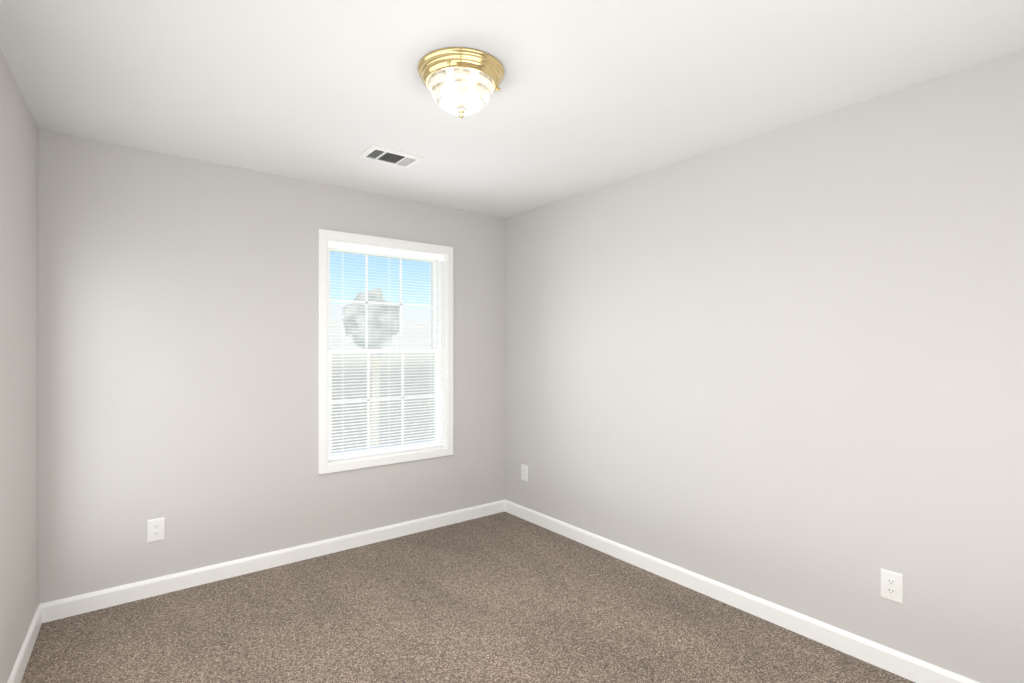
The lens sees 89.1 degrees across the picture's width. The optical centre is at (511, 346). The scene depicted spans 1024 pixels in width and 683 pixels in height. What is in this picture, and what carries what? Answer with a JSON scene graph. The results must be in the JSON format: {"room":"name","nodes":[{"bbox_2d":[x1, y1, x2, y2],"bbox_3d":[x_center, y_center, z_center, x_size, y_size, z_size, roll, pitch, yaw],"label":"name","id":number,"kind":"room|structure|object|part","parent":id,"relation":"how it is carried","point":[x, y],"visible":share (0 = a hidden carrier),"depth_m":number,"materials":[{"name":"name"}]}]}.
{"room":"empty bedroom","nodes":[
{"label":"empty bedroom","id":0,"kind":"room"},
{"bbox_2d":[0,49,38,682],"bbox_3d":[-1.183,0.145,0.818,0.311,2.440,4.203,0,0,-38],"label":"wall","id":1,"kind":"structure","parent":0,"point":[19,366],"depth_m":2.15,"materials":[{"name":"grey paint"}]},
{"bbox_2d":[7,604,41,682],"bbox_3d":[-1.145,1.318,0.906,0.171,0.094,4.098,0,0,-38],"label":"baseboard","id":2,"kind":"structure","parent":1,"relation":"attached to","point":[19,667],"depth_m":2.24,"materials":[{"name":"white wood"}]},
{"bbox_2d":[39,130,504,603],"bbox_3d":[-1.423,0.145,3.375,3.636,2.440,0.150,0,0,-38],"label":"wall","id":3,"kind":"structure","parent":0,"point":[178,343],"depth_m":3.01,"materials":[{"name":"grey paint"}]},
{"bbox_2d":[148,517,164,542],"bbox_3d":[-1.957,1.007,2.863,0.080,0.123,0.008,0,0,-38],"label":"electrical outlet","id":4,"kind":"object","parent":3,"relation":"attached to","point":[156,529],"visible":1,"depth_m":2.86,"materials":[{"name":"white plastic"}]},
{"bbox_2d":[40,500,504,622],"bbox_3d":[-1.195,1.318,3.448,2.886,0.094,0.014,0,0,-38],"label":"baseboard","id":5,"kind":"structure","parent":3,"relation":"attached to","point":[87,602],"depth_m":3.12,"materials":[{"name":"white wood"}]},
{"bbox_2d":[318,229,452,474],"bbox_3d":[-0.903,0.030,3.763,1.019,1.604,0.163,0,0,-38],"label":"window","id":6,"kind":"structure","parent":3,"relation":"in","point":[324,235],"depth_m":3.75,"materials":[{"name":"white"}]},
{"bbox_3d":[-0.943,-0.320,3.814,0.803,0.689,0.003,0,0,-38],"label":"sash glass","id":7,"kind":"part","parent":6,"relation":"part of","materials":[{"name":"clear glass"}]},
{"bbox_3d":[-0.939,-0.320,3.808,0.847,0.733,0.033,0,0,-38],"label":"window sash upper","id":8,"kind":"part","parent":6,"relation":"part of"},
{"bbox_3d":[-0.918,0.380,3.781,0.847,0.733,0.033,0,0,-38],"label":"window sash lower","id":9,"kind":"part","parent":6,"relation":"part of","materials":[{"name":"white plastic"}]},
{"bbox_2d":[328,240,443,458],"bbox_3d":[-0.883,0.020,3.736,0.889,1.456,0.034,0,0,-38],"label":"window blind","id":10,"kind":"object","parent":6,"relation":"attached to","point":[358,247],"visible":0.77,"depth_m":3.70,"materials":[{"name":"white plastic"}]},
{"bbox_2d":[439,263,440,389],"bbox_3d":[-0.549,-0.167,3.969,0.010,0.998,0.010,0,0,-38],"label":"blind wand","id":11,"kind":"object","parent":10,"relation":"hanging from","point":[440,326],"visible":0.98,"depth_m":3.97,"materials":[{"name":"white plastic"}]},
{"bbox_2d":[21,512,914,682],"bbox_3d":[-0.150,1.440,1.769,3.686,0.150,4.250,0,0,-38],"label":"floor","id":12,"kind":"structure","parent":0,"point":[503,597],"depth_m":2.52,"materials":[{"name":"brown carpet"}]},
{"bbox_2d":[0,0,1023,217],"bbox_3d":[-0.150,-1.150,1.769,3.686,0.150,4.250,0,0,-38],"label":"ceiling","id":13,"kind":"structure","parent":0,"point":[591,95],"depth_m":2.06,"materials":[{"name":"white paint"}]},
{"bbox_2d":[359,145,422,167],"bbox_3d":[-0.682,-1.069,2.936,0.300,0.011,0.200,0,0,-38],"label":"ceiling vent","id":14,"kind":"object","parent":13,"relation":"in","point":[388,156],"visible":1,"depth_m":2.92,"materials":[{"name":"white metal"}]},
{"bbox_2d":[418,47,504,117],"bbox_3d":[-0.198,-0.984,2.030,0.337,0.182,0.337,0,0,-38],"label":"ceiling light","id":15,"kind":"object","parent":13,"relation":"attached to","point":[460,82],"visible":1,"depth_m":1.94,"materials":[{"name":"gold metal"}]},
{"bbox_3d":[-0.198,-0.974,2.030,0.257,0.111,0.257,0,0,-38],"label":"lamp shade","id":16,"kind":"part","parent":15,"relation":"part of","materials":[{"name":"white glass"}]},
{"bbox_2d":[505,49,1023,682],"bbox_3d":[1.240,0.145,2.780,0.150,2.440,4.050,0,0,-38],"label":"wall","id":17,"kind":"structure","parent":0,"point":[783,367],"depth_m":2.44,"materials":[{"name":"grey paint"}]},
{"bbox_2d":[521,464,527,481],"bbox_3d":[0.098,0.999,4.129,0.008,0.123,0.080,0,0,-38],"label":"electrical outlet","id":18,"kind":"object","parent":17,"relation":"attached to","point":[524,472],"visible":1,"depth_m":4.12,"materials":[{"name":"white plastic"}]},
{"bbox_2d":[505,500,979,682],"bbox_3d":[1.129,1.318,2.789,0.014,0.094,3.900,0,0,-38],"label":"baseboard","id":19,"kind":"structure","parent":17,"relation":"attached to","point":[908,667],"depth_m":2.60,"materials":[{"name":"white wood"}]},
{"bbox_2d":[880,568,902,603],"bbox_3d":[1.597,1.007,2.189,0.008,0.123,0.080,0,0,-38],"label":"electrical outlet","id":20,"kind":"object","parent":17,"relation":"attached to","point":[891,585],"visible":1,"depth_m":2.19,"materials":[{"name":"white plastic"}]},
{"label":"outside","id":21,"kind":"structure","parent":0,"visible":0},
{"bbox_3d":[-15.058,4.415,31.290,75.000,0.100,59.000,0,0,-38],"label":"ground","id":22,"kind":"structure","parent":21,"visible":0},
{"bbox_2d":[370,346,383,446],"bbox_3d":[-3.830,1.813,14.562,0.728,5.114,0.340,0,0,-38],"label":"trunk","id":23,"kind":"object","parent":22,"relation":"on","point":[371,361],"depth_m":14.49,"materials":[{"name":"brown plant"}]},
{"bbox_2d":[342,288,398,356],"bbox_3d":[-3.892,-0.677,14.505,1.695,1.932,1.038,0,0,-38],"label":"foliage","id":24,"kind":"object","parent":23,"relation":"attached to","point":[381,319],"depth_m":14.21,"materials":[{"name":"green plant"}]},
{"bbox_2d":[330,325,432,451],"bbox_3d":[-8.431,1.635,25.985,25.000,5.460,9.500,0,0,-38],"label":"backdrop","id":25,"kind":"object","parent":22,"relation":"on","point":[395,342],"depth_m":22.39,"materials":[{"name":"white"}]},
{"bbox_2d":[330,303,430,320],"bbox_3d":[-8.431,-1.595,25.985,25.800,1.100,10.500,0,0,-38],"label":"house roof","id":26,"kind":"structure","parent":25,"relation":"on","point":[421,311],"depth_m":24.94,"materials":[{"name":"grey"}]}
]}

